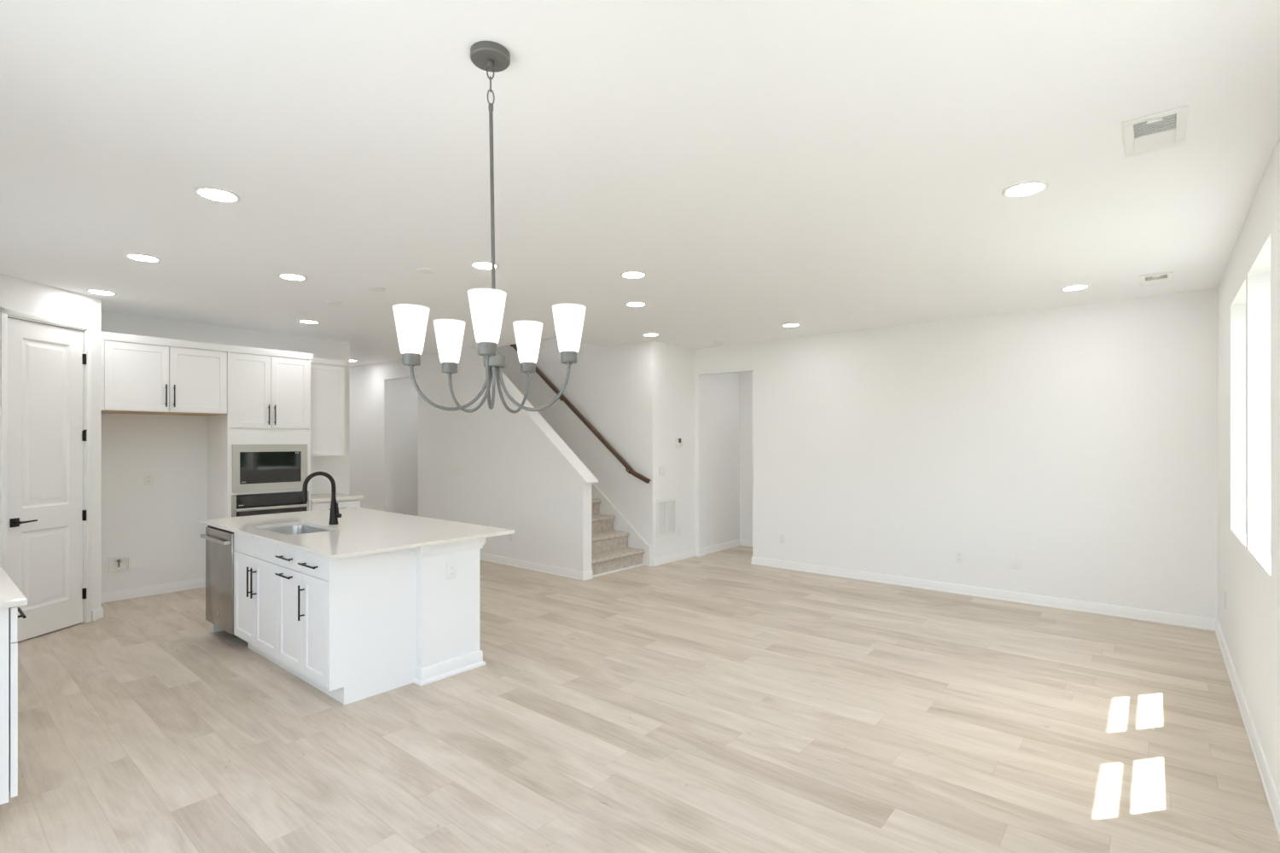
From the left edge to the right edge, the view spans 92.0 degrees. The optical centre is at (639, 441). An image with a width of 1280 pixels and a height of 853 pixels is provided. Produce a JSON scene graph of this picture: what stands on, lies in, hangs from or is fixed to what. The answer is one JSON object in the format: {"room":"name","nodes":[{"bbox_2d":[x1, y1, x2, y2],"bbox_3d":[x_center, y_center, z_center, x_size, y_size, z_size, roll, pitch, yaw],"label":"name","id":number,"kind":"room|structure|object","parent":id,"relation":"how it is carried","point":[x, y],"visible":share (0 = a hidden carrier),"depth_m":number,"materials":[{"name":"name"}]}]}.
{"room":"open-plan kitchen living room","nodes":[
{"label":"open-plan kitchen living room","id":0,"kind":"room"},
{"bbox_2d":[0,273,101,610],"bbox_3d":[-4.996,0.147,4.622,1.885,2.743,1.526,0,0,40],"label":"wall","id":1,"kind":"structure","parent":0,"point":[19,294],"depth_m":5.23,"materials":[{"name":"white paint"}]},
{"bbox_2d":[0,308,91,642],"bbox_3d":[-4.674,0.272,4.858,0.147,2.495,0.700,0,0,3],"label":"door","id":2,"kind":"structure","parent":1,"relation":"in","point":[45,362],"depth_m":4.85,"materials":[{"name":"white paint"}]},
{"bbox_2d":[91,607,104,621],"bbox_3d":[-4.873,1.473,5.478,0.738,0.092,0.090,0,0,40],"label":"baseboard","id":3,"kind":"structure","parent":1,"relation":"attached to","point":[96,614],"depth_m":5.26,"materials":[{"name":"white paint"}]},
{"bbox_2d":[101,311,349,593],"bbox_3d":[-4.442,0.147,6.664,0.120,2.743,2.560,0,0,40],"label":"wall","id":4,"kind":"structure","parent":0,"point":[157,525],"depth_m":6.18,"materials":[{"name":"white paint"}]},
{"bbox_2d":[108,555,131,573],"bbox_3d":[-4.971,1.175,5.912,0.030,0.137,0.162,0,0,40],"label":"box","id":5,"kind":"object","parent":4,"relation":"attached to","point":[124,563],"visible":1,"depth_m":5.91,"materials":[{"name":"white plastic"}]},
{"bbox_2d":[144,473,152,485],"bbox_3d":[-4.839,0.374,6.088,0.007,0.115,0.070,0,0,40],"label":"wall outlet","id":6,"kind":"object","parent":4,"relation":"attached to","point":[148,477],"visible":1,"depth_m":6.08,"materials":[{"name":"white plastic"}]},
{"bbox_2d":[101,578,204,603],"bbox_3d":[-4.834,1.473,6.086,0.018,0.092,0.930,0,0,40],"label":"baseboard","id":7,"kind":"structure","parent":4,"relation":"attached to","point":[195,584],"depth_m":6.10,"materials":[{"name":"white paint"}]},
{"bbox_2d":[101,339,226,416],"bbox_3d":[-4.574,-0.572,5.883,0.674,0.613,0.945,0,0,40],"label":"upper cabinet","id":8,"kind":"object","parent":4,"relation":"attached to","point":[138,379],"visible":0.98,"depth_m":5.66,"materials":[{"name":"white paint"}]},
{"bbox_2d":[310,357,347,456],"bbox_3d":[-3.729,-0.389,7.154,0.344,1.116,0.527,0,0,40],"label":"upper cabinet","id":9,"kind":"object","parent":4,"relation":"attached to","point":[328,381],"visible":0.56,"depth_m":7.08,"materials":[{"name":"white paint"}]},
{"bbox_2d":[392,377,418,516],"bbox_3d":[-3.207,0.147,9.984,1.680,2.743,1.380,0,0,40],"label":"wall","id":10,"kind":"structure","parent":0,"point":[404,393],"depth_m":10.29,"materials":[{"name":"white paint"}]},
{"bbox_2d":[349,348,591,571],"bbox_3d":[-2.956,0.147,8.791,6.195,2.743,0.130,0,0,40],"label":"wall","id":11,"kind":"structure","parent":0,"point":[511,478],"depth_m":8.05,"materials":[{"name":"white paint"}]},
{"bbox_2d":[509,533,513,541],"bbox_3d":[-1.570,1.167,7.545,0.070,0.115,0.007,0,0,40],"label":"wall outlet","id":12,"kind":"object","parent":11,"relation":"attached to","point":[511,536],"visible":0.83,"depth_m":7.54,"materials":[{"name":"white plastic"}]},
{"bbox_2d":[468,347,598,484],"bbox_3d":[-1.357,-0.402,7.463,2.178,1.733,0.190,0,0,40],"label":"trim","id":13,"kind":"structure","parent":11,"relation":"attached to","point":[578,467],"depth_m":7.18,"materials":[{"name":"white paint"}]},
{"bbox_2d":[479,552,593,581],"bbox_3d":[-1.868,1.473,7.871,3.382,0.092,0.148,0,0,40],"label":"baseboard","id":14,"kind":"structure","parent":11,"relation":"attached to","point":[583,576],"depth_m":7.21,"materials":[{"name":"white paint"}]},
{"bbox_2d":[496,337,645,541],"bbox_3d":[-1.508,-1.181,8.977,4.180,5.400,0.110,0,0,40],"label":"wall","id":15,"kind":"structure","parent":0,"point":[606,385],"depth_m":8.06,"materials":[{"name":"white paint"}]},
{"bbox_2d":[510,343,650,483],"bbox_3d":[-1.054,-0.658,8.457,3.077,2.331,0.104,0,0,40],"label":"handrail","id":16,"kind":"object","parent":15,"relation":"attached to","point":[562,398],"visible":0.72,"depth_m":8.05,"materials":[{"name":"brown wood"}]},
{"bbox_2d":[591,483,651,566],"bbox_3d":[-1.011,0.259,8.481,2.978,2.520,0.012,0,0,40],"label":"trim","id":17,"kind":"structure","parent":15,"relation":"attached to","point":[634,542],"depth_m":7.83,"materials":[{"name":"white paint"}]},
{"bbox_2d":[0,0,1279,367],"bbox_3d":[-1.651,-1.342,6.262,11.840,0.264,8.500,0,0,40],"label":"ceiling","id":18,"kind":"structure","parent":0,"point":[822,166],"depth_m":2.67,"materials":[{"name":"white paint"}]},
{"bbox_2d":[85,289,116,295],"bbox_3d":[-4.416,-1.221,5.070,0.194,0.006,0.194,0,0,40],"label":"recessed light","id":19,"kind":"object","parent":18,"relation":"in","point":[91,291],"visible":1,"depth_m":5.06,"materials":[{"name":"white"}]},
{"bbox_2d":[124,253,161,262],"bbox_3d":[-3.308,-1.221,4.117,0.194,0.006,0.194,0,0,40],"label":"recessed light","id":20,"kind":"object","parent":18,"relation":"in","point":[143,258],"visible":1,"depth_m":4.11,"materials":[{"name":"white"}]},
{"bbox_2d":[193,186,240,203],"bbox_3d":[-2.094,-1.221,3.064,0.194,0.006,0.194,0,0,40],"label":"recessed light","id":21,"kind":"object","parent":18,"relation":"in","point":[209,193],"visible":1,"depth_m":3.06,"materials":[{"name":"white plastic"}]},
{"bbox_2d":[277,273,307,280],"bbox_3d":[-2.583,-1.221,4.596,0.194,0.006,0.194,0,0,40],"label":"recessed light","id":22,"kind":"object","parent":18,"relation":"in","point":[284,276],"visible":1,"depth_m":4.58,"materials":[{"name":"white"}]},
{"bbox_2d":[297,320,319,324],"bbox_3d":[-3.383,-1.221,6.316,0.194,0.006,0.194,0,0,40],"label":"recessed light","id":23,"kind":"object","parent":18,"relation":"in","point":[311,322],"visible":1,"depth_m":6.32,"materials":[{"name":"white plastic"}]},
{"bbox_2d":[470,261,499,269],"bbox_3d":[-1.079,-1.221,4.296,0.194,0.006,0.194,0,0,40],"label":"recessed light","id":24,"kind":"object","parent":18,"relation":"in","point":[479,264],"visible":0.87,"depth_m":4.29,"materials":[{"name":"white"}]},
{"bbox_2d":[392,40,586,413],"bbox_3d":[-0.471,-0.658,1.961,0.546,1.129,0.536,0,0,40],"label":"chandelier","id":25,"kind":"object","parent":18,"relation":"hanging from","point":[486,305],"visible":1,"depth_m":1.90,"materials":[{"name":"white glass"}]},
{"bbox_2d":[620,271,645,279],"bbox_3d":[-0.050,-1.221,4.538,0.194,0.006,0.194,0,0,40],"label":"recessed light","id":26,"kind":"object","parent":18,"relation":"in","point":[630,275],"visible":1,"depth_m":4.54,"materials":[{"name":"white"}]},
{"bbox_2d":[624,302,646,307],"bbox_3d":[-0.038,-1.221,5.512,0.194,0.006,0.194,0,0,40],"label":"recessed light","id":27,"kind":"object","parent":18,"relation":"in","point":[629,304],"visible":1,"depth_m":5.50,"materials":[{"name":"white plastic"}]},
{"bbox_2d":[642,332,659,336],"bbox_3d":[0.127,-1.221,7.083,0.194,0.006,0.194,0,0,40],"label":"recessed light","id":28,"kind":"object","parent":18,"relation":"in","point":[649,334],"visible":1,"depth_m":7.08,"materials":[{"name":"white plastic"}]},
{"bbox_2d":[712,341,723,345],"bbox_3d":[0.962,-1.202,7.599,0.132,0.042,0.132,0,0,40],"label":"smoke detector","id":29,"kind":"object","parent":18,"relation":"attached to","point":[715,343],"visible":1,"depth_m":7.55,"materials":[{"name":"white plastic"}]},
{"bbox_2d":[781,323,800,327],"bbox_3d":[1.589,-1.221,6.501,0.194,0.006,0.194,0,0,40],"label":"recessed light","id":30,"kind":"object","parent":18,"relation":"in","point":[788,325],"visible":1,"depth_m":6.51,"materials":[{"name":"white plastic"}]},
{"bbox_2d":[1001,180,1048,197],"bbox_3d":[1.865,-1.221,2.997,0.194,0.006,0.194,0,0,40],"label":"recessed light","id":31,"kind":"object","parent":18,"relation":"in","point":[1025,189],"visible":1,"depth_m":2.99,"materials":[{"name":"white plastic"}]},
{"bbox_2d":[1060,284,1090,290],"bbox_3d":[3.460,-1.221,4.915,0.194,0.006,0.194,0,0,40],"label":"recessed light","id":32,"kind":"object","parent":18,"relation":"in","point":[1073,288],"visible":1,"depth_m":4.92,"materials":[{"name":"white"}]},
{"bbox_2d":[1122,105,1188,157],"bbox_3d":[2.040,-1.216,2.450,0.192,0.016,0.367,0,0,40],"label":"ceiling vent","id":33,"kind":"object","parent":18,"relation":"in","point":[1167,129],"visible":1,"depth_m":2.43,"materials":[{"name":"white plastic"}]},
{"bbox_2d":[1139,271,1173,286],"bbox_3d":[3.888,-1.216,4.655,0.193,0.016,0.370,0,0,40],"label":"ceiling vent","id":34,"kind":"object","parent":18,"relation":"in","point":[1161,278],"visible":1,"depth_m":4.64,"materials":[{"name":"white plastic"}]},
{"bbox_2d":[0,546,1279,852],"bbox_3d":[-1.651,1.569,6.262,11.840,0.100,8.500,0,0,40],"label":"floor","id":35,"kind":"structure","parent":0,"point":[720,701],"depth_m":3.21,"materials":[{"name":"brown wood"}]},
{"bbox_2d":[0,606,26,804],"bbox_3d":[-2.833,1.081,2.356,0.470,0.876,0.684,0,0,40],"label":"base cabinet","id":36,"kind":"object","parent":35,"relation":"on","point":[8,617],"visible":0.94,"depth_m":2.43,"materials":[{"name":"white paint"}]},
{"bbox_2d":[200,525,234,634],"bbox_3d":[-3.023,1.085,4.868,0.596,0.868,0.596,0,0,40],"label":"dishwasher","id":37,"kind":"object","parent":35,"relation":"on","point":[219,543],"visible":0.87,"depth_m":4.63,"materials":[{"name":"silver metal"}]},
{"bbox_2d":[212,623,223,633],"bbox_3d":[-3.232,1.081,5.104,0.018,0.876,0.502,0,0,40],"label":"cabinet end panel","id":38,"kind":"object","parent":35,"relation":"on","point":[215,629],"visible":0.14,"depth_m":4.92,"materials":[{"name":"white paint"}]},
{"bbox_2d":[206,351,310,526],"bbox_3d":[-4.021,0.321,6.546,0.674,2.397,0.775,0,0,40],"label":"tall cabinet","id":39,"kind":"object","parent":35,"relation":"on","point":[269,398],"visible":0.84,"depth_m":6.31,"materials":[{"name":"white paint"}]},
{"bbox_2d":[101,331,314,360],"bbox_3d":[-4.320,-0.912,6.195,0.628,0.069,1.750,0,0,40],"label":"board","id":40,"kind":"object","parent":39,"relation":"on","point":[105,335],"visible":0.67,"depth_m":5.89,"materials":[{"name":"white paint"}]},
{"bbox_2d":[232,444,307,493],"bbox_3d":[-3.938,0.268,6.473,0.418,0.476,0.699,0,0,40],"label":"microwave","id":41,"kind":"object","parent":39,"relation":"in","point":[255,468],"visible":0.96,"depth_m":6.32,"materials":[{"name":"silver metal"}]},
{"bbox_2d":[231,491,309,517],"bbox_3d":[-3.954,0.908,6.493,0.568,0.749,0.722,0,0,40],"label":"wall oven","id":42,"kind":"object","parent":39,"relation":"in","point":[279,503],"visible":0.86,"depth_m":6.31,"materials":[{"name":"black"}]},
{"bbox_2d":[233,532,292,674],"bbox_3d":[-2.474,1.081,4.422,0.805,0.876,0.579,0,0,40],"label":"base cabinet","id":43,"kind":"object","parent":35,"relation":"on","point":[255,562],"visible":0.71,"depth_m":4.20,"materials":[{"name":"white paint"}]},
{"bbox_2d":[274,544,317,688],"bbox_3d":[-2.020,1.081,4.043,0.377,0.876,0.579,0,0,40],"label":"base cabinet","id":44,"kind":"object","parent":35,"relation":"on","point":[289,573],"visible":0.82,"depth_m":3.85,"materials":[{"name":"white paint"}]},
{"bbox_2d":[310,500,360,511],"bbox_3d":[-3.597,1.091,7.054,0.674,0.856,0.538,0,0,40],"label":"base cabinet","id":45,"kind":"object","parent":35,"relation":"on","point":[351,503],"visible":0.19,"depth_m":6.87,"materials":[{"name":"white paint"}]},
{"bbox_2d":[310,493,363,503],"bbox_3d":[-3.593,0.643,7.063,0.669,0.037,0.560,0,0,40],"label":"countertop","id":46,"kind":"structure","parent":45,"relation":"on","point":[317,497],"depth_m":6.96,"materials":[{"name":"white stone"}]},
{"bbox_2d":[297,547,417,705],"bbox_3d":[-1.737,1.081,3.807,0.369,0.876,0.579,0,0,40],"label":"base cabinet","id":47,"kind":"object","parent":35,"relation":"on","point":[315,567],"depth_m":3.66,"materials":[{"name":"white paint"}]},
{"bbox_2d":[413,537,485,686],"bbox_3d":[-2.082,1.081,4.753,2.283,0.875,0.486,0,0,40],"label":"wall","id":48,"kind":"structure","parent":35,"relation":"on","point":[448,611],"depth_m":4.00,"materials":[{"name":"white paint"}]},
{"bbox_2d":[198,506,514,559],"bbox_3d":[-2.175,0.630,4.593,2.355,0.023,1.239,0,0,40],"label":"countertop","id":49,"kind":"structure","parent":48,"relation":"on","point":[359,531],"depth_m":4.27,"materials":[{"name":"white stone"}]},
{"bbox_2d":[260,524,329,535],"bbox_3d":[-2.465,0.742,4.425,0.729,0.198,0.389,0,0,40],"label":"sink","id":50,"kind":"object","parent":49,"relation":"in","point":[298,529],"visible":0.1,"depth_m":4.68,"materials":[{"name":"grey metal"}]},
{"bbox_2d":[300,471,341,524],"bbox_3d":[-2.352,0.420,4.558,0.271,0.397,0.086,0,0,-36],"label":"kitchen faucet","id":51,"kind":"object","parent":49,"relation":"on","point":[334,514],"visible":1,"depth_m":4.59,"materials":[{"name":"black metal"}]},
{"bbox_2d":[447,561,456,580],"bbox_3d":[-1.228,0.843,4.031,0.007,0.115,0.070,0,0,40],"label":"wall outlet","id":52,"kind":"object","parent":48,"relation":"attached to","point":[451,567],"visible":1,"depth_m":4.03,"materials":[{"name":"white plastic"}]},
{"bbox_2d":[591,499,645,577],"bbox_3d":[-1.464,0.284,8.241,3.188,2.470,0.935,0,0,40],"label":"staircase","id":53,"kind":"structure","parent":35,"relation":"on","point":[611,553],"depth_m":7.46,"materials":[{"name":"beige carpet"}]},
{"bbox_3d":[-3.728,1.081,3.080,1.828,0.876,0.649,0,0,40],"label":"cabinet","id":54,"kind":"object","parent":35,"relation":"on","visible":0},
{"bbox_2d":[0,566,27,609],"bbox_3d":[-3.523,0.630,2.923,2.365,0.023,0.671,0,0,40],"label":"countertop","id":55,"kind":"structure","parent":54,"relation":"on","point":[10,596],"depth_m":2.50,"materials":[{"name":"white stone"}]},
{"bbox_2d":[645,340,694,566],"bbox_3d":[0.434,0.147,7.948,0.120,2.743,1.020,0,0,40],"label":"wall","id":56,"kind":"structure","parent":0,"point":[669,369],"depth_m":7.78,"materials":[{"name":"white paint"}]},
{"bbox_2d":[658,465,665,476],"bbox_3d":[0.275,0.364,7.657,0.008,0.118,0.125,0,0,40],"label":"light switch","id":57,"kind":"object","parent":56,"relation":"attached to","point":[661,468],"visible":1,"depth_m":7.65,"materials":[{"name":"white plastic"}]},
{"bbox_2d":[656,498,676,537],"bbox_3d":[0.333,0.947,7.726,0.010,0.455,0.400,0,0,40],"label":"air vent","id":58,"kind":"object","parent":56,"relation":"in","point":[666,509],"visible":1,"depth_m":7.72,"materials":[{"name":"white plastic"}]},
{"bbox_2d":[652,548,704,566],"bbox_3d":[0.510,1.473,7.885,0.078,0.092,1.020,0,0,40],"label":"baseboard","id":59,"kind":"structure","parent":56,"relation":"attached to","point":[666,559],"depth_m":7.90,"materials":[{"name":"white paint"}]},
{"bbox_2d":[675,438,682,446],"bbox_3d":[0.502,0.010,7.917,0.023,0.102,0.130,0,0,40],"label":"thermostat","id":60,"kind":"object","parent":56,"relation":"attached to","point":[678,441],"visible":1,"depth_m":7.90,"materials":[{"name":"white plastic"}]},
{"bbox_2d":[677,527,680,536],"bbox_3d":[0.504,1.157,7.932,0.007,0.115,0.070,0,0,40],"label":"wall outlet","id":61,"kind":"object","parent":56,"relation":"attached to","point":[678,528],"visible":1,"depth_m":7.92,"materials":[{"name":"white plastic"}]},
{"bbox_2d":[704,372,752,547],"bbox_3d":[1.924,0.147,8.079,2.200,2.743,1.090,0,0,40],"label":"wall","id":62,"kind":"structure","parent":0,"point":[728,398],"depth_m":8.78,"materials":[{"name":"white paint"}]},
{"bbox_2d":[694,288,1217,619],"bbox_3d":[2.718,0.147,6.628,5.080,2.743,0.120,0,0,40],"label":"wall","id":63,"kind":"structure","parent":0,"point":[1079,443],"depth_m":5.92,"materials":[{"name":"white paint"}]},
{"bbox_2d":[779,533,785,543],"bbox_3d":[1.704,1.157,7.391,0.070,0.115,0.007,0,0,40],"label":"wall outlet","id":64,"kind":"object","parent":63,"relation":"attached to","point":[782,535],"visible":1,"depth_m":7.38,"materials":[{"name":"white plastic"}]},
{"bbox_2d":[955,551,963,563],"bbox_3d":[3.182,1.151,6.157,0.070,0.115,0.007,0,0,40],"label":"wall outlet","id":65,"kind":"object","parent":63,"relation":"attached to","point":[959,555],"visible":1,"depth_m":6.15,"materials":[{"name":"white plastic"}]},
{"bbox_2d":[704,539,1215,631],"bbox_3d":[3.037,1.473,6.982,5.045,0.092,1.108,0,0,40],"label":"baseboard","id":66,"kind":"structure","parent":63,"relation":"attached to","point":[1085,607],"depth_m":5.97,"materials":[{"name":"white paint"}]},
{"bbox_2d":[1011,556,1021,570],"bbox_3d":[3.558,1.149,5.844,0.080,0.120,0.006,0,0,40],"label":"blank plate","id":67,"kind":"object","parent":63,"relation":"attached to","point":[1015,561],"visible":1,"depth_m":5.84,"materials":[{"name":"white plastic"}]},
{"bbox_2d":[1217,135,1279,797],"bbox_3d":[2.795,0.147,2.552,0.260,2.743,8.500,0,0,40],"label":"wall","id":68,"kind":"structure","parent":0,"point":[1248,289],"depth_m":3.31,"materials":[{"name":"white paint"}]},
{"bbox_2d":[1223,591,1225,609],"bbox_3d":[4.172,1.134,4.412,0.007,0.115,0.070,0,0,40],"label":"wall outlet","id":69,"kind":"object","parent":68,"relation":"attached to","point":[1224,591],"visible":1,"depth_m":4.40,"materials":[{"name":"white plastic"}]},
{"bbox_2d":[1230,529,1245,550],"bbox_3d":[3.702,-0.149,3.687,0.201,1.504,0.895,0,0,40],"label":"window sill","id":70,"kind":"structure","parent":68,"relation":"in","point":[1240,535],"depth_m":3.81,"materials":[{"name":"white plastic"}]},
{"bbox_2d":[1215,619,1279,839],"bbox_3d":[2.342,1.473,2.227,0.018,0.092,7.120,0,0,40],"label":"baseboard","id":71,"kind":"structure","parent":68,"relation":"attached to","point":[1271,791],"depth_m":3.04,"materials":[{"name":"white paint"}]},
{"bbox_2d":[1247,548,1270,580],"bbox_3d":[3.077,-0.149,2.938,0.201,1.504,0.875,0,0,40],"label":"window sill","id":72,"kind":"structure","parent":68,"relation":"in","point":[1262,558],"depth_m":3.06,"materials":[{"name":"white plastic"}]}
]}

